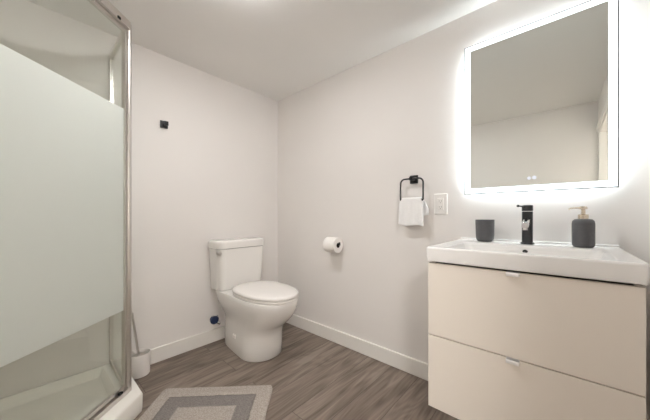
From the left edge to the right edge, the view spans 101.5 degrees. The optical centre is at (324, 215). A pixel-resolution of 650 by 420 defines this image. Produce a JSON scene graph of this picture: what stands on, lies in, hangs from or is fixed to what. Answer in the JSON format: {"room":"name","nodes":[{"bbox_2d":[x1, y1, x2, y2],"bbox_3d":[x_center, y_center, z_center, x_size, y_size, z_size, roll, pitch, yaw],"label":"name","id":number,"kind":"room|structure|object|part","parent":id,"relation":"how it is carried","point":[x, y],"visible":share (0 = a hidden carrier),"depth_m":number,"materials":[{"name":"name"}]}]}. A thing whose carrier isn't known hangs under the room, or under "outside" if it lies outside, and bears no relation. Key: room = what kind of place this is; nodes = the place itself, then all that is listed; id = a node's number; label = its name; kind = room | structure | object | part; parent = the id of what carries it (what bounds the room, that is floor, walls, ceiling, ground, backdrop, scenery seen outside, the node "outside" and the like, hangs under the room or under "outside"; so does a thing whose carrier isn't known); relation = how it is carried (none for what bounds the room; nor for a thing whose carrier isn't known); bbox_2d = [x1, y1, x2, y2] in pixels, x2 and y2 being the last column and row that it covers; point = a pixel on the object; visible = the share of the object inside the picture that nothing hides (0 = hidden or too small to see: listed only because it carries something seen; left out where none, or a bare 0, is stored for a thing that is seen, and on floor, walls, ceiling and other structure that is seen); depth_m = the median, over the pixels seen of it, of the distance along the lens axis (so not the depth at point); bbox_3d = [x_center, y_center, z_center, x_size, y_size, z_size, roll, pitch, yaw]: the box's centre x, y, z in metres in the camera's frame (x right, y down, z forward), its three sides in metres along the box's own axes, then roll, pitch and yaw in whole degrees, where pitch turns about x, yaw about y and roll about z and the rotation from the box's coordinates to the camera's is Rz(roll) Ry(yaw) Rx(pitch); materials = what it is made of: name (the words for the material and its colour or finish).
{"room":"bathroom","nodes":[
{"label":"bathroom","id":0,"kind":"room"},
{"bbox_2d":[0,0,277,397],"bbox_3d":[-1.208,-0.060,1.806,0.100,2.100,2.140,0,0,42],"label":"wall","id":1,"kind":"structure","parent":0,"point":[212,174],"depth_m":1.86,"materials":[{"name":"paint"}]},
{"bbox_2d":[160,120,168,128],"bbox_3d":[-1.098,-0.631,1.821,0.043,0.048,0.048,0,0,42],"label":"robe hook","id":2,"kind":"object","parent":1,"relation":"attached to","point":[163,124],"visible":1,"depth_m":1.82,"materials":[{"name":"black metal"}]},
{"bbox_2d":[150,325,224,364],"bbox_3d":[-0.860,0.940,2.110,0.014,0.100,1.196,0,0,42],"label":"baseboard","id":3,"kind":"structure","parent":1,"relation":"attached to","point":[166,351],"depth_m":1.93,"materials":[{"name":"paint"}]},
{"bbox_2d":[209,315,220,324],"bbox_3d":[-0.861,0.809,2.065,0.069,0.079,0.085,0,0,42],"label":"shutoff valve","id":4,"kind":"object","parent":1,"relation":"attached to","point":[213,319],"visible":1,"depth_m":2.04,"materials":[{"name":"blue metal"}]},
{"bbox_3d":[-0.849,0.800,2.042,0.021,0.062,0.066,0,0,42],"label":"knob","id":5,"kind":"part","parent":4,"relation":"part of","materials":[{"name":"blue plastic"}]},
{"bbox_2d":[27,0,496,100],"bbox_3d":[-0.255,-1.160,0.953,2.660,0.100,2.340,0,0,42],"label":"ceiling","id":6,"kind":"structure","parent":0,"point":[276,50],"depth_m":1.59,"materials":[{"name":"paint"}]},
{"bbox_2d":[134,323,458,419],"bbox_3d":[-0.255,1.040,0.953,2.660,0.100,2.340,0,0,42],"label":"floor","id":7,"kind":"structure","parent":0,"point":[313,377],"depth_m":1.61,"materials":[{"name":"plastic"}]},
{"bbox_2d":[0,360,142,419],"bbox_3d":[-1.233,0.940,1.010,0.921,0.100,0.916,0,0,42],"label":"shower tray","id":8,"kind":"object","parent":7,"relation":"on","point":[72,397],"visible":0.8,"depth_m":1.35,"materials":[{"name":"plastic"}]},
{"bbox_2d":[0,0,131,419],"bbox_3d":[-1.127,-0.045,1.025,0.322,1.866,1.217,0,0,-2],"label":"shower enclosure","id":9,"kind":"object","parent":8,"relation":"on","point":[66,148],"visible":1,"depth_m":1.01,"materials":[{"name":"white glass"}]},
{"bbox_3d":[-1.008,-0.038,1.024,0.018,1.800,0.625,0,0,0],"label":"door","id":10,"kind":"part","parent":9,"relation":"part of","materials":[{"name":"glass"}]},
{"bbox_3d":[-1.007,0.877,1.024,0.040,0.022,0.632,0,0,0],"label":"sill rail","id":11,"kind":"part","parent":9,"relation":"part of","materials":[{"name":"silver metal"}]},
{"bbox_3d":[-1.006,-0.959,1.024,0.046,0.038,0.636,0,0,0],"label":"head rail","id":12,"kind":"part","parent":9,"relation":"part of","materials":[{"name":"silver metal"}]},
{"bbox_3d":[-1.160,-0.045,1.491,0.388,1.866,0.020,0,0,42],"label":"frame","id":13,"kind":"part","parent":9,"relation":"part of","materials":[{"name":"silver metal"}]},
{"bbox_3d":[-1.000,-0.043,1.352,0.025,1.863,0.025,0,0,42],"label":"corner post","id":14,"kind":"part","parent":9,"relation":"part of","materials":[{"name":"silver metal"}]},
{"bbox_2d":[132,313,150,378],"bbox_3d":[-1.160,0.794,1.661,0.115,0.390,0.115,0,0,42],"label":"toilet brush","id":15,"kind":"object","parent":7,"relation":"on","point":[140,357],"visible":0.81,"depth_m":1.64,"materials":[{"name":"white plastic"}]},
{"bbox_3d":[-1.177,0.736,1.651,0.048,0.274,0.014,0,0,-27],"label":"handle","id":16,"kind":"part","parent":15,"relation":"part of","materials":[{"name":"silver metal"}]},
{"bbox_2d":[138,385,272,419],"bbox_3d":[-0.584,0.981,1.080,0.618,0.016,0.908,0,0,-3],"label":"bath mat","id":17,"kind":"object","parent":7,"relation":"on","point":[230,402],"visible":1,"depth_m":1.38,"materials":[{"name":"beige fabric"}]},
{"bbox_2d":[208,237,298,361],"bbox_3d":[-0.498,0.588,1.955,0.726,0.805,0.436,0,0,42],"label":"toilet","id":18,"kind":"object","parent":7,"relation":"on","point":[256,311],"visible":1,"depth_m":1.88,"materials":[{"name":"ceramic"}]},
{"bbox_3d":[-0.698,0.216,2.143,0.177,0.062,0.422,0,0,42],"label":"tank lid","id":19,"kind":"part","parent":18,"relation":"part of","materials":[{"name":"ceramic"}]},
{"bbox_3d":[-0.699,0.405,2.144,0.166,0.312,0.410,0,0,42],"label":"tank","id":20,"kind":"part","parent":18,"relation":"part of","materials":[{"name":"ceramic"}]},
{"bbox_3d":[-0.491,0.776,1.962,0.708,0.428,0.376,0,0,42],"label":"bowl","id":21,"kind":"part","parent":18,"relation":"part of","materials":[{"name":"ceramic"}]},
{"bbox_3d":[-0.414,0.552,1.893,0.514,0.017,0.366,0,0,42],"label":"seat","id":22,"kind":"part","parent":18,"relation":"part of","materials":[{"name":"plastic"}]},
{"bbox_3d":[-0.417,0.527,1.895,0.526,0.030,0.370,0,0,42],"label":"lid","id":23,"kind":"part","parent":18,"relation":"part of","materials":[{"name":"plastic"}]},
{"bbox_2d":[398,197,428,225],"bbox_3d":[0.533,-0.026,1.613,0.177,0.174,0.047,0,0,42],"label":"hand towel","id":24,"kind":"object","parent":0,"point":[412,210],"visible":1,"depth_m":1.60,"materials":[{"name":"fabric"}]},
{"bbox_2d":[278,0,649,419],"bbox_3d":[0.493,-0.060,1.787,2.660,2.100,0.100,0,0,42],"label":"wall","id":25,"kind":"structure","parent":0,"point":[348,140],"depth_m":1.71,"materials":[{"name":"paint"}]},
{"bbox_2d":[286,314,427,380],"bbox_3d":[0.399,0.940,1.795,2.310,0.100,0.014,0,0,42],"label":"baseboard","id":26,"kind":"structure","parent":25,"relation":"attached to","point":[405,363],"depth_m":1.88,"materials":[{"name":"paint"}]},
{"bbox_2d":[400,175,423,200],"bbox_3d":[0.541,-0.172,1.637,0.153,0.163,0.057,0,0,42],"label":"towel ring","id":27,"kind":"object","parent":25,"relation":"attached to","point":[413,179],"visible":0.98,"depth_m":1.63,"materials":[{"name":"black metal"}]},
{"bbox_3d":[0.555,-0.228,1.657,0.051,0.051,0.009,0,0,42],"label":"plate","id":28,"kind":"part","parent":27,"relation":"part of","materials":[{"name":"black metal"}]},
{"bbox_2d":[434,193,446,213],"bbox_3d":[0.674,-0.070,1.549,0.075,0.120,0.010,0,0,42],"label":"wall outlet","id":29,"kind":"object","parent":25,"relation":"attached to","point":[440,200],"visible":1,"depth_m":1.55,"materials":[{"name":"plastic"}]},
{"bbox_2d":[437,198,443,209],"bbox_3d":[0.673,-0.070,1.548,0.036,0.068,0.004,0,0,42],"label":"receptacle","id":30,"kind":"object","parent":29,"relation":"attached to","point":[440,201],"depth_m":1.55,"materials":[{"name":"plastic"}]},
{"bbox_2d":[428,261,645,419],"bbox_3d":[0.808,0.490,1.090,0.586,0.595,0.513,0,0,42],"label":"vanity cabinet","id":31,"kind":"object","parent":25,"relation":"attached to","point":[504,344],"visible":1,"depth_m":0.88,"materials":[{"name":"wood"}]},
{"bbox_3d":[0.645,0.498,0.912,0.038,0.014,0.029,0,0,42],"label":"drawer pull","id":32,"kind":"part","parent":31,"relation":"part of","materials":[{"name":"silver metal"}]},
{"bbox_3d":[0.645,0.200,0.912,0.038,0.014,0.029,0,0,42],"label":"drawer pull","id":33,"kind":"part","parent":31,"relation":"part of","materials":[{"name":"silver metal"}]},
{"bbox_3d":[0.672,0.482,0.938,0.550,0.573,0.018,0,0,42],"label":"shadow gap panel","id":34,"kind":"part","parent":31,"relation":"part of","materials":[{"name":"beige wood"}]},
{"bbox_3d":[0.655,0.640,0.919,0.586,0.295,0.018,0,0,42],"label":"drawer","id":35,"kind":"part","parent":31,"relation":"part of","materials":[{"name":"wood"}]},
{"bbox_2d":[426,237,649,284],"bbox_3d":[0.810,0.152,1.092,0.599,0.068,0.508,0,0,42],"label":"basin","id":36,"kind":"object","parent":31,"relation":"in","point":[606,262],"visible":0.98,"depth_m":0.93,"materials":[{"name":"ceramic"}]},
{"bbox_2d":[475,220,494,241],"bbox_3d":[0.803,0.072,1.335,0.083,0.108,0.083,0,0,42],"label":"tumbler","id":37,"kind":"object","parent":36,"relation":"on","point":[484,228],"visible":1,"depth_m":1.30,"materials":[{"name":"grey ceramic"}]},
{"bbox_2d":[517,205,534,243],"bbox_3d":[0.888,0.038,1.179,0.134,0.176,0.052,0,0,-41],"label":"faucet","id":38,"kind":"object","parent":36,"relation":"on","point":[527,214],"visible":1,"depth_m":1.19,"materials":[{"name":"black metal"}]},
{"bbox_3d":[0.880,0.029,1.163,0.025,0.044,0.098,0,0,42],"label":"spout","id":39,"kind":"part","parent":38,"relation":"part of","materials":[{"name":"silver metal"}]},
{"bbox_2d":[568,206,594,247],"bbox_3d":[1.047,0.044,1.084,0.081,0.165,0.074,0,0,42],"label":"soap dispenser","id":40,"kind":"object","parent":36,"relation":"on","point":[582,228],"visible":1,"depth_m":1.06,"materials":[{"name":"grey ceramic"}]},
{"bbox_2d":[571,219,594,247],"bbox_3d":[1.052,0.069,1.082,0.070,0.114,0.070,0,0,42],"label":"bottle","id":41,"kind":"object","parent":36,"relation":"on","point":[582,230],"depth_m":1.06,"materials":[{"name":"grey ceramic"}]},
{"bbox_2d":[464,0,618,194],"bbox_3d":[0.975,-0.509,1.260,0.564,0.789,0.039,0,0,42],"label":"led mirror","id":42,"kind":"object","parent":25,"relation":"attached to","point":[541,97],"visible":1,"depth_m":1.21,"materials":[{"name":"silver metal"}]},
{"bbox_3d":[0.076,0.211,2.039,0.142,0.046,0.078,0,0,42],"label":"toilet paper holder","id":43,"kind":"object","parent":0,"visible":0},
{"bbox_2d":[323,237,342,252],"bbox_3d":[0.060,0.219,2.013,0.104,0.116,0.116,0,0,42],"label":"toilet paper roll","id":44,"kind":"object","parent":43,"relation":"on","point":[330,243],"visible":1,"depth_m":1.98,"materials":[{"name":"paper"}]}
]}

